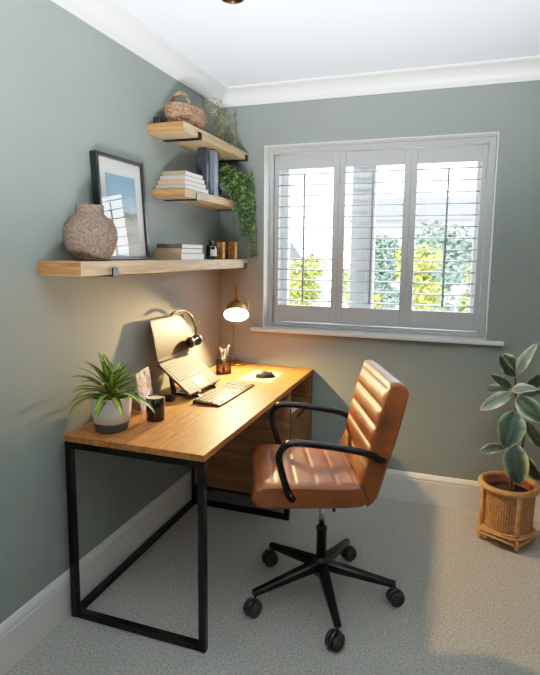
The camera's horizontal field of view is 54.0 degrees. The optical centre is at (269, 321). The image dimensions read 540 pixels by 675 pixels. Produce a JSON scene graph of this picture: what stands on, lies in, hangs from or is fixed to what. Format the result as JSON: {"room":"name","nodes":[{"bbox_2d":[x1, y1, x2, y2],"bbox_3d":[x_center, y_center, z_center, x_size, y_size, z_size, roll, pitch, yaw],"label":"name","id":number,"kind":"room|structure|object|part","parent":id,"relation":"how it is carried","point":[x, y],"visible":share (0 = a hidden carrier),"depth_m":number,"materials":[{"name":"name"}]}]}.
{"room":"office","nodes":[
{"label":"office","id":0,"kind":"room"},
{"bbox_2d":[0,0,220,623],"bbox_3d":[-1.036,0.015,1.680,0.200,2.445,4.400,3,8,19],"label":"wall","id":1,"kind":"structure","parent":0,"point":[69,90],"depth_m":2.06,"materials":[{"name":"green paint"}]},
{"bbox_2d":[0,470,191,674],"bbox_3d":[-0.961,1.150,1.739,0.018,0.180,3.900,3,8,19],"label":"baseboard","id":2,"kind":"structure","parent":1,"relation":"attached to","point":[31,623],"depth_m":2.23,"materials":[{"name":"white paint"}]},
{"bbox_2d":[51,0,228,106],"bbox_3d":[-0.898,-1.141,1.437,0.100,0.088,3.900,3,8,19],"label":"trim","id":3,"kind":"structure","parent":1,"relation":"attached to","point":[108,17],"depth_m":2.40,"materials":[{"name":"white paint"}]},
{"bbox_2d":[37,259,247,276],"bbox_3d":[-0.485,-0.274,2.626,0.198,0.058,1.594,3,8,19],"label":"wall shelf","id":4,"kind":"object","parent":1,"relation":"attached to","point":[111,268],"visible":0.99,"depth_m":2.12,"materials":[{"name":"brown wood"}]},
{"bbox_2d":[62,204,117,260],"bbox_3d":[-0.680,-0.333,2.009,0.200,0.208,0.200,3,8,19],"label":"stone vase","id":5,"kind":"object","parent":4,"relation":"on","point":[89,234],"visible":1,"depth_m":1.94,"materials":[{"name":"ceramic"}]},
{"bbox_2d":[89,150,149,259],"bbox_3d":[-0.645,-0.487,2.311,0.062,0.439,0.345,3,8,19],"label":"picture frame","id":6,"kind":"object","parent":4,"relation":"on","point":[118,185],"visible":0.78,"depth_m":2.31,"materials":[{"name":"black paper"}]},
{"bbox_2d":[105,172,138,242],"bbox_3d":[-0.641,-0.487,2.309,0.021,0.286,0.216,3,8,19],"label":"print","id":7,"kind":"object","parent":6,"relation":"attached to","point":[121,192],"depth_m":2.31},
{"bbox_2d":[153,253,204,259],"bbox_3d":[-0.456,-0.327,2.686,0.154,0.032,0.255,3,8,19],"label":"book","id":8,"kind":"object","parent":4,"relation":"on","point":[156,256],"visible":1,"depth_m":2.58,"materials":[{"name":"white paper"}]},
{"bbox_2d":[155,248,201,252],"bbox_3d":[-0.455,-0.355,2.681,0.144,0.023,0.233,3,8,18],"label":"book","id":9,"kind":"object","parent":8,"relation":"on","point":[158,250],"visible":0.98,"depth_m":2.58,"materials":[{"name":"white paper"}]},
{"bbox_2d":[157,244,202,248],"bbox_3d":[-0.451,-0.377,2.678,0.140,0.021,0.225,3,8,20],"label":"book","id":10,"kind":"object","parent":9,"relation":"on","point":[187,246],"visible":0.96,"depth_m":2.59,"materials":[{"name":"white paper"}]},
{"bbox_2d":[206,240,216,258],"bbox_3d":[-0.334,-0.406,3.012,0.060,0.110,0.060,3,8,19],"label":"bottle","id":11,"kind":"object","parent":4,"relation":"on","point":[211,252],"visible":0.96,"depth_m":2.99,"materials":[{"name":"black glass"}]},
{"bbox_2d":[214,242,224,258],"bbox_3d":[-0.294,-0.411,3.096,0.068,0.100,0.068,3,8,19],"label":"tumbler","id":12,"kind":"object","parent":4,"relation":"on","point":[220,246],"visible":0.71,"depth_m":3.07,"materials":[{"name":"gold metal"}]},
{"bbox_2d":[225,242,237,258],"bbox_3d":[-0.238,-0.429,3.229,0.083,0.105,0.083,3,8,19],"label":"tumbler","id":13,"kind":"object","parent":4,"relation":"on","point":[231,248],"visible":0.9,"depth_m":3.20,"materials":[{"name":"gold metal"}]},
{"bbox_2d":[152,188,236,210],"bbox_3d":[-0.358,-0.666,2.951,0.188,0.046,0.811,3,8,19],"label":"wall shelf","id":14,"kind":"object","parent":1,"relation":"attached to","point":[181,195],"visible":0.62,"depth_m":2.70,"materials":[{"name":"brown wood"}]},
{"bbox_2d":[155,184,208,193],"bbox_3d":[-0.443,-0.670,2.704,0.164,0.019,0.263,3,8,19],"label":"book","id":15,"kind":"object","parent":14,"relation":"on","point":[190,187],"visible":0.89,"depth_m":2.60,"materials":[{"name":"white paper"}]},
{"bbox_2d":[158,179,205,188],"bbox_3d":[-0.443,-0.690,2.692,0.150,0.022,0.232,3,8,19],"label":"book","id":16,"kind":"object","parent":15,"relation":"on","point":[183,181],"visible":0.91,"depth_m":2.60,"materials":[{"name":"white paper"}]},
{"bbox_2d":[160,175,204,184],"bbox_3d":[-0.440,-0.711,2.684,0.142,0.020,0.210,3,8,20],"label":"book","id":17,"kind":"object","parent":16,"relation":"on","point":[176,177],"visible":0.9,"depth_m":2.60,"materials":[{"name":"white paper"}]},
{"bbox_2d":[162,170,202,179],"bbox_3d":[-0.438,-0.732,2.678,0.128,0.022,0.195,3,8,19],"label":"book","id":18,"kind":"object","parent":17,"relation":"on","point":[184,172],"visible":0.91,"depth_m":2.60,"materials":[{"name":"white paper"}]},
{"bbox_2d":[197,149,209,193],"bbox_3d":[-0.357,-0.794,2.839,0.055,0.235,0.044,3,8,19],"label":"book","id":19,"kind":"object","parent":14,"relation":"on","point":[203,155],"visible":0.63,"depth_m":2.82,"materials":[{"name":"blue paper"}]},
{"bbox_2d":[209,150,217,195],"bbox_3d":[-0.322,-0.801,2.885,0.063,0.238,0.056,3,8,19],"label":"book","id":20,"kind":"object","parent":14,"relation":"on","point":[213,154],"visible":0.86,"depth_m":2.86,"materials":[{"name":"paper"}]},
{"bbox_2d":[218,164,257,257],"bbox_3d":[-0.221,-0.644,3.159,0.255,0.547,0.308,3,7,15],"label":"trailing plant","id":21,"kind":"object","parent":14,"relation":"on","point":[239,182],"visible":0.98,"depth_m":3.09,"materials":[{"name":"green plant"}]},
{"bbox_3d":[-0.284,-0.765,3.134,0.136,0.104,0.136,3,8,19],"label":"pot","id":22,"kind":"part","parent":21,"relation":"part of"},
{"bbox_2d":[148,121,248,162],"bbox_3d":[-0.354,-0.960,2.897,0.200,0.053,0.843,3,8,19],"label":"wall shelf","id":23,"kind":"object","parent":1,"relation":"attached to","point":[183,134],"visible":0.98,"depth_m":2.69,"materials":[{"name":"brown wood"}]},
{"bbox_2d":[153,116,163,122],"bbox_3d":[-0.537,-0.963,2.551,0.040,0.035,0.035,3,8,19],"label":"block","id":24,"kind":"object","parent":23,"relation":"on","point":[158,119],"visible":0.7,"depth_m":2.54,"materials":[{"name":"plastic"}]},
{"bbox_2d":[164,91,205,130],"bbox_3d":[-0.426,-1.051,2.675,0.178,0.177,0.302,3,8,19],"label":"wicker basket","id":25,"kind":"object","parent":23,"relation":"on","point":[173,111],"visible":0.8,"depth_m":2.58,"materials":[{"name":"brown wicker"}]},
{"bbox_3d":[-0.445,-1.084,2.615,0.125,0.096,0.022,3,8,19],"label":"handle","id":26,"kind":"part","parent":25,"relation":"part of","materials":[{"name":"brown wicker"}]},
{"bbox_2d":[202,98,223,139],"bbox_3d":[-0.321,-1.118,2.965,0.130,0.240,0.130,3,8,19],"label":"plant","id":27,"kind":"object","parent":23,"relation":"on","point":[208,103],"visible":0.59,"depth_m":2.94,"materials":[{"name":"green plant"}]},
{"bbox_2d":[217,113,236,146],"bbox_3d":[-0.257,-1.120,3.136,0.114,0.203,0.118,-2,8,-20],"label":"plant","id":28,"kind":"object","parent":23,"relation":"on","point":[235,139],"visible":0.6,"depth_m":3.12,"materials":[{"name":"green plant"}]},
{"bbox_2d":[5,489,539,674],"bbox_3d":[0.155,1.352,1.427,2.750,0.120,4.400,3,8,19],"label":"floor","id":29,"kind":"structure","parent":0,"point":[471,606],"depth_m":2.22,"materials":[{"name":"carpet"}]},
{"bbox_2d":[63,363,312,653],"bbox_3d":[-0.267,0.744,2.706,0.602,0.760,1.523,3,8,19],"label":"desk","id":30,"kind":"object","parent":29,"relation":"on","point":[217,443],"visible":0.69,"depth_m":2.23,"materials":[{"name":"brown wood"}]},
{"bbox_3d":[-0.781,0.827,2.101,0.027,0.734,0.027,3,8,19],"label":"leg","id":31,"kind":"part","parent":30,"relation":"part of","materials":[{"name":"black metal"}]},
{"bbox_2d":[68,352,154,433],"bbox_3d":[-0.634,0.285,2.073,0.342,0.300,0.326,6,9,35],"label":"potted plant","id":32,"kind":"object","parent":30,"relation":"on","point":[110,407],"visible":1,"depth_m":2.05,"materials":[{"name":"green plant"}]},
{"bbox_3d":[-0.630,0.344,2.106,0.160,0.102,0.160,3,8,19],"label":"pot","id":33,"kind":"part","parent":32,"relation":"part of","materials":[{"name":"white ceramic"}]},
{"bbox_3d":[-0.631,0.412,2.115,0.139,0.036,0.139,3,8,19],"label":"pot","id":34,"kind":"part","parent":32,"relation":"part of","materials":[{"name":"grey ceramic"}]},
{"bbox_3d":[-0.509,0.490,1.965,0.542,0.027,0.027,3,8,19],"label":"rail","id":35,"kind":"part","parent":30,"relation":"part of","materials":[{"name":"black metal"}]},
{"bbox_3d":[-0.516,1.190,2.053,0.542,0.027,0.027,3,8,19],"label":"floor rail","id":36,"kind":"part","parent":30,"relation":"part of","materials":[{"name":"black metal"}]},
{"bbox_3d":[-0.614,1.116,2.633,0.027,0.027,1.013,3,8,19],"label":"floor rail","id":37,"kind":"part","parent":30,"relation":"part of","materials":[{"name":"black metal"}]},
{"bbox_2d":[131,367,152,412],"bbox_3d":[-0.567,0.309,2.400,0.111,0.171,0.148,5,8,32],"label":"card","id":38,"kind":"object","parent":30,"relation":"on","point":[144,380],"visible":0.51,"depth_m":2.38,"materials":[{"name":"pink paper"}]},
{"bbox_2d":[146,394,164,421],"bbox_3d":[-0.482,0.367,2.233,0.079,0.100,0.079,3,8,19],"label":"candle jar","id":39,"kind":"object","parent":30,"relation":"on","point":[157,401],"visible":0.99,"depth_m":2.20,"materials":[{"name":"brown glass"}]},
{"bbox_2d":[164,393,174,401],"bbox_3d":[-0.478,0.364,2.522,0.045,0.034,0.035,3,8,19],"label":"block","id":40,"kind":"object","parent":30,"relation":"on","point":[169,397],"visible":0.86,"depth_m":2.51,"materials":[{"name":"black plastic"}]},
{"bbox_2d":[169,378,217,396],"bbox_3d":[-0.400,0.283,2.711,0.198,0.149,0.210,3,8,19],"label":"laptop stand","id":41,"kind":"object","parent":30,"relation":"on","point":[180,392],"visible":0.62,"depth_m":2.64,"materials":[{"name":"black plastic"}]},
{"bbox_2d":[149,314,219,395],"bbox_3d":[-0.426,0.161,2.705,0.219,0.355,0.344,3,8,19],"label":"laptop","id":42,"kind":"object","parent":41,"relation":"on","point":[169,334],"visible":1,"depth_m":2.69,"materials":[{"name":"silver metal"}]},
{"bbox_2d":[170,309,202,347],"bbox_3d":[-0.427,0.039,2.830,0.078,0.210,0.253,4,8,25],"label":"headset","id":43,"kind":"object","parent":42,"relation":"hanging from","point":[196,339],"visible":1,"depth_m":2.86,"materials":[{"name":"black plastic"}]},
{"bbox_2d":[186,337,194,347],"bbox_3d":[-0.424,0.114,2.827,0.036,0.063,0.064,-4,8,-30],"label":"ear cup","id":44,"kind":"object","parent":43,"relation":"on","point":[190,341],"depth_m":2.81,"materials":[{"name":"black plastic"}]},
{"bbox_2d":[192,334,202,345],"bbox_3d":[-0.399,0.102,2.881,0.064,0.063,0.038,-1,7,-14],"label":"ear cup","id":45,"kind":"object","parent":43,"relation":"on","point":[198,339],"depth_m":2.87,"materials":[{"name":"black plastic"}]},
{"bbox_3d":[-0.431,0.294,2.622,0.198,0.149,0.020,3,8,19],"label":"stand arm","id":46,"kind":"part","parent":41,"relation":"part of","materials":[{"name":"black plastic"}]},
{"bbox_3d":[-0.440,0.708,3.076,0.027,0.734,0.027,3,8,19],"label":"leg","id":47,"kind":"part","parent":30,"relation":"part of","materials":[{"name":"black metal"}]},
{"bbox_3d":[-0.243,0.856,1.917,0.027,0.734,0.027,3,8,19],"label":"leg","id":48,"kind":"part","parent":30,"relation":"part of","materials":[{"name":"black metal"}]},
{"bbox_2d":[192,380,254,406],"bbox_3d":[-0.222,0.356,2.650,0.142,0.022,0.426,3,8,20],"label":"keyboard","id":49,"kind":"object","parent":30,"relation":"on","point":[219,396],"visible":1,"depth_m":2.60,"materials":[{"name":"white plastic"}]},
{"bbox_2d":[216,356,230,374],"bbox_3d":[-0.273,0.261,3.112,0.093,0.094,0.093,3,8,19],"label":"pot","id":50,"kind":"object","parent":30,"relation":"on","point":[227,371],"visible":0.94,"depth_m":3.08,"materials":[{"name":"brown glass"}]},
{"bbox_2d":[221,345,229,369],"bbox_3d":[-0.263,0.222,3.109,0.058,0.163,0.024,-1,7,-13],"label":"ruler","id":51,"kind":"object","parent":50,"relation":"in","point":[226,353],"visible":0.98,"depth_m":3.10,"materials":[{"name":"yellow wood"}]},
{"bbox_3d":[-0.174,0.969,3.015,0.542,0.022,0.027,3,8,19],"label":"cabinet rail","id":52,"kind":"part","parent":30,"relation":"part of","materials":[{"name":"black metal"}]},
{"bbox_2d":[224,285,248,365],"bbox_3d":[-0.207,0.043,3.196,0.143,0.507,0.398,0,7,-5],"label":"desk lamp","id":53,"kind":"object","parent":30,"relation":"on","point":[236,310],"visible":1,"depth_m":3.10,"materials":[{"name":"gold metal"}]},
{"bbox_3d":[-0.208,0.028,3.243,0.022,0.488,0.245,-1,7,-9],"label":"stem","id":54,"kind":"part","parent":53,"relation":"part of","materials":[{"name":"gold metal"}]},
{"bbox_3d":[-0.191,-0.060,3.048,0.138,0.133,0.132,3,8,19],"label":"lamp shade","id":55,"kind":"part","parent":53,"relation":"part of","materials":[{"name":"gold metal"}]},
{"bbox_3d":[-0.175,1.071,3.028,0.542,0.027,0.027,3,8,19],"label":"floor rail","id":56,"kind":"part","parent":30,"relation":"part of","materials":[{"name":"black metal"}]},
{"bbox_2d":[237,370,283,383],"bbox_3d":[-0.049,0.319,3.045,0.200,0.002,0.291,3,8,19],"label":"mat","id":57,"kind":"object","parent":30,"relation":"on","point":[250,376],"visible":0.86,"depth_m":2.99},
{"bbox_2d":[255,371,274,378],"bbox_3d":[-0.026,0.302,3.020,0.116,0.036,0.066,-1,7,-9],"label":"mouse","id":58,"kind":"object","parent":57,"relation":"on","point":[262,374],"visible":1,"depth_m":3.00,"materials":[{"name":"black plastic"}]},
{"bbox_3d":[0.097,0.737,2.892,0.027,0.734,0.027,3,8,19],"label":"leg","id":59,"kind":"part","parent":30,"relation":"part of","materials":[{"name":"black metal"}]},
{"bbox_3d":[0.019,0.611,3.118,0.326,0.206,0.412,3,8,19],"label":"drawer","id":60,"kind":"part","parent":30,"relation":"part of","materials":[{"name":"brown wood"}]},
{"bbox_3d":[0.242,0.686,3.308,0.027,0.734,0.027,3,8,19],"label":"leg","id":61,"kind":"part","parent":30,"relation":"part of","materials":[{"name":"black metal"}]},
{"bbox_2d":[243,360,408,651],"bbox_3d":[0.230,0.695,2.204,0.676,0.992,0.649,0,7,-3],"label":"office chair","id":62,"kind":"object","parent":29,"relation":"on","point":[294,473],"visible":1,"depth_m":2.10,"materials":[{"name":"brown leather"}]},
{"bbox_3d":[0.065,1.068,2.208,0.295,0.084,0.048,-3,8,-24],"label":"leg","id":63,"kind":"part","parent":62,"relation":"part of","materials":[{"name":"black metal"}]},
{"bbox_3d":[0.105,1.044,2.400,0.048,0.084,0.295,-6,10,-42],"label":"leg","id":64,"kind":"part","parent":62,"relation":"part of","materials":[{"name":"black metal"}]},
{"bbox_3d":[0.145,0.635,2.220,0.454,0.107,0.456,0,7,-3],"label":"seat","id":65,"kind":"part","parent":62,"relation":"part of","materials":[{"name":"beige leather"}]},
{"bbox_3d":[0.206,0.498,2.449,0.423,0.254,0.050,0,7,-3],"label":"armrest","id":66,"kind":"part","parent":62,"relation":"part of","materials":[{"name":"black metal"}]},
{"bbox_3d":[0.236,1.081,2.112,0.048,0.084,0.295,0,7,-6],"label":"leg","id":67,"kind":"part","parent":62,"relation":"part of","materials":[{"name":"black metal"}]},
{"bbox_3d":[0.230,0.558,1.970,0.423,0.254,0.050,0,7,-3],"label":"armrest","id":68,"kind":"part","parent":62,"relation":"part of","materials":[{"name":"black metal"}]},
{"bbox_3d":[0.300,1.043,2.421,0.048,0.084,0.295,5,8,29],"label":"leg","id":69,"kind":"part","parent":62,"relation":"part of","materials":[{"name":"black metal"}]},
{"bbox_3d":[0.382,1.066,2.244,0.295,0.084,0.048,2,7,11],"label":"leg","id":70,"kind":"part","parent":62,"relation":"part of","materials":[{"name":"black metal"}]},
{"bbox_3d":[0.418,0.442,2.208,0.179,0.487,0.460,0,7,-3],"label":"backrest","id":71,"kind":"part","parent":62,"relation":"part of","materials":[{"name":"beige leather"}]},
{"bbox_2d":[477,471,539,551],"bbox_3d":[1.226,0.975,2.743,0.297,0.307,0.297,-2,8,-23],"label":"planter","id":72,"kind":"object","parent":29,"relation":"on","point":[528,532],"visible":0.91,"depth_m":2.65,"materials":[{"name":"wicker"}]},
{"bbox_3d":[1.099,0.960,2.743,0.029,0.231,0.024,1,7,1],"label":"post","id":73,"kind":"part","parent":72,"relation":"part of","materials":[{"name":"wicker"}]},
{"bbox_3d":[1.226,1.071,2.755,0.223,0.004,0.224,-6,10,-44],"label":"board","id":74,"kind":"part","parent":72,"relation":"part of","materials":[{"name":"wicker"}]},
{"bbox_2d":[480,343,539,534],"bbox_3d":[1.217,0.588,2.667,0.304,0.977,0.276,6,9,36],"label":"rubber plant","id":75,"kind":"object","parent":72,"relation":"on","point":[511,427],"visible":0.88,"depth_m":2.60,"materials":[{"name":"green plant"}]},
{"bbox_3d":[1.227,0.955,2.740,0.216,0.230,0.216,3,8,19],"label":"pot","id":76,"kind":"part","parent":75,"relation":"part of","materials":[{"name":"brown wicker"}]},
{"bbox_3d":[1.230,0.577,2.678,0.037,0.596,0.020,-6,9,-41],"label":"stem","id":77,"kind":"part","parent":75,"relation":"part of","materials":[{"name":"green plant"}]},
{"bbox_3d":[1.270,0.697,2.698,0.017,0.355,0.052,-6,9,-41],"label":"stem","id":78,"kind":"part","parent":75,"relation":"part of","materials":[{"name":"green plant"}]},
{"bbox_3d":[1.224,0.977,2.614,0.024,0.231,0.029,1,7,1],"label":"post","id":79,"kind":"part","parent":72,"relation":"part of","materials":[{"name":"wicker"}]},
{"bbox_3d":[1.354,0.963,2.739,0.029,0.231,0.024,1,7,1],"label":"post","id":80,"kind":"part","parent":72,"relation":"part of","materials":[{"name":"wicker"}]},
{"bbox_2d":[114,0,539,86],"bbox_3d":[0.182,-1.193,1.107,2.750,0.120,4.400,3,8,19],"label":"ceiling","id":81,"kind":"structure","parent":0,"point":[248,42],"depth_m":2.37,"materials":[{"name":"paint"}]},
{"bbox_2d":[222,0,243,3],"bbox_3d":[-0.114,-1.094,1.617,0.100,0.208,0.100,3,8,19],"label":"pendant lamp","id":82,"kind":"object","parent":81,"relation":"hanging from","point":[225,1],"visible":1,"depth_m":1.66,"materials":[{"name":"brown metal"}]},
{"bbox_2d":[220,80,539,484],"bbox_3d":[0.840,-0.155,3.190,2.350,2.445,0.300,3,8,19],"label":"wall","id":83,"kind":"structure","parent":0,"point":[443,431],"depth_m":3.04,"materials":[{"name":"green paint"}]},
{"bbox_2d":[250,132,503,345],"bbox_3d":[0.628,-0.481,3.185,1.477,1.137,0.312,3,8,19],"label":"window","id":84,"kind":"structure","parent":83,"relation":"in","point":[357,177],"depth_m":3.27,"materials":[{"name":"white plastic"}]},
{"bbox_3d":[0.611,0.076,3.222,1.477,0.022,0.242,3,8,19],"label":"sill","id":85,"kind":"part","parent":84,"relation":"part of","materials":[{"name":"white paint"}]},
{"bbox_2d":[268,136,496,337],"bbox_3d":[0.619,-0.490,3.182,1.307,1.110,0.082,3,8,19],"label":"plantation shutters","id":86,"kind":"object","parent":84,"relation":"attached to","point":[410,154],"visible":1,"depth_m":3.15,"materials":[{"name":"white wood"}]},
{"bbox_3d":[0.208,-0.511,3.286,0.012,0.785,0.012,3,8,19],"label":"tilt rod","id":87,"kind":"part","parent":86,"relation":"part of","materials":[{"name":"white wood"}]},
{"bbox_3d":[0.225,-0.511,3.325,0.411,1.040,0.029,3,8,19],"label":"panel","id":88,"kind":"part","parent":86,"relation":"part of","materials":[{"name":"white wood"}]},
{"bbox_3d":[0.603,-0.490,3.151,0.012,0.785,0.012,3,8,19],"label":"tilt rod","id":89,"kind":"part","parent":86,"relation":"part of","materials":[{"name":"white wood"}]},
{"bbox_3d":[0.617,-0.490,3.191,0.418,1.040,0.029,3,8,19],"label":"panel","id":90,"kind":"part","parent":86,"relation":"part of","materials":[{"name":"white wood"}]},
{"bbox_3d":[0.998,-0.469,3.015,0.012,0.785,0.012,3,8,19],"label":"tilt rod","id":91,"kind":"part","parent":86,"relation":"part of","materials":[{"name":"white wood"}]},
{"bbox_3d":[1.009,-0.469,3.057,0.410,1.040,0.029,3,8,19],"label":"panel","id":92,"kind":"part","parent":86,"relation":"part of","materials":[{"name":"white wood"}]},
{"bbox_3d":[0.660,-0.506,3.300,1.316,1.115,0.070,3,8,19],"label":"frame","id":93,"kind":"part","parent":84,"relation":"part of","materials":[{"name":"white plastic"}]},
{"bbox_2d":[220,55,539,107],"bbox_3d":[0.787,-1.301,2.855,2.350,0.088,0.100,3,8,19],"label":"trim","id":94,"kind":"structure","parent":83,"relation":"attached to","point":[520,69],"depth_m":2.91,"materials":[{"name":"white paint"}]},
{"bbox_2d":[378,469,539,521],"bbox_3d":[0.776,0.987,3.182,2.350,0.180,0.018,3,8,19],"label":"baseboard","id":95,"kind":"structure","parent":83,"relation":"attached to","point":[440,491],"depth_m":3.11,"materials":[{"name":"white paint"}]},
{"bbox_2d":[345,196,474,311],"bbox_3d":[11.173,-3.042,26.791,13.300,7.900,8.800,3,8,19],"label":"sky","id":96,"kind":"structure","parent":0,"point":[452,208],"depth_m":24.45,"materials":[{"name":"white"}]},
{"bbox_3d":[8.315,-0.251,23.790,1.120,1.070,0.019,3,8,19],"label":"pane","id":97,"kind":"part","parent":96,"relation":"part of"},
{"label":"outside","id":98,"kind":"structure","parent":0,"visible":0},
{"bbox_2d":[309,289,348,306],"bbox_3d":[11.925,0.451,31.539,85.000,0.200,59.400,3,8,19],"label":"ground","id":99,"kind":"structure","parent":98,"point":[327,295],"depth_m":49.87,"materials":[{"name":"white"}]},
{"bbox_2d":[290,240,300,302],"bbox_3d":[-4.878,-2.316,26.087,11.100,6.300,8.800,3,8,19],"label":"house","id":100,"kind":"structure","parent":99,"relation":"on","point":[293,252],"depth_m":26.54,"materials":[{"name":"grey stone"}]},
{"bbox_2d":[289,249,327,305],"bbox_3d":[0.817,0.369,13.193,1.338,4.312,1.287,3,8,19],"label":"tree","id":101,"kind":"object","parent":99,"relation":"on","point":[308,264],"visible":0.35,"depth_m":12.77,"materials":[{"name":"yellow plant"}]},
{"bbox_2d":[343,263,384,308],"bbox_3d":[1.908,0.775,11.310,1.056,3.999,1.209,6,9,37],"label":"tree","id":102,"kind":"object","parent":99,"relation":"on","point":[346,274],"visible":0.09,"depth_m":10.88,"materials":[{"name":"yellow plant"}]},
{"bbox_2d":[373,231,400,308],"bbox_3d":[3.842,-0.621,18.537,1.639,5.006,1.348,3,8,19],"label":"tree","id":103,"kind":"object","parent":99,"relation":"on","point":[390,244],"visible":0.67,"depth_m":18.14,"materials":[{"name":"green plant"}]},
{"bbox_2d":[393,242,446,310],"bbox_3d":[3.001,0.620,10.851,1.172,4.443,1.161,3,8,19],"label":"tree","id":104,"kind":"object","parent":99,"relation":"on","point":[418,254],"visible":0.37,"depth_m":10.50,"materials":[{"name":"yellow plant"}]},
{"bbox_2d":[412,218,472,310],"bbox_3d":[5.572,-0.578,17.218,2.184,5.288,1.964,3,8,19],"label":"tree","id":105,"kind":"object","parent":99,"relation":"on","point":[450,243],"visible":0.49,"depth_m":16.62,"materials":[{"name":"green plant"}]},
{"bbox_2d":[455,260,471,311],"bbox_3d":[4.242,0.756,10.795,1.055,4.213,1.042,3,8,19],"label":"tree","id":106,"kind":"object","parent":99,"relation":"on","point":[464,300],"visible":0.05,"depth_m":10.55,"materials":[{"name":"green plant"}]}
]}

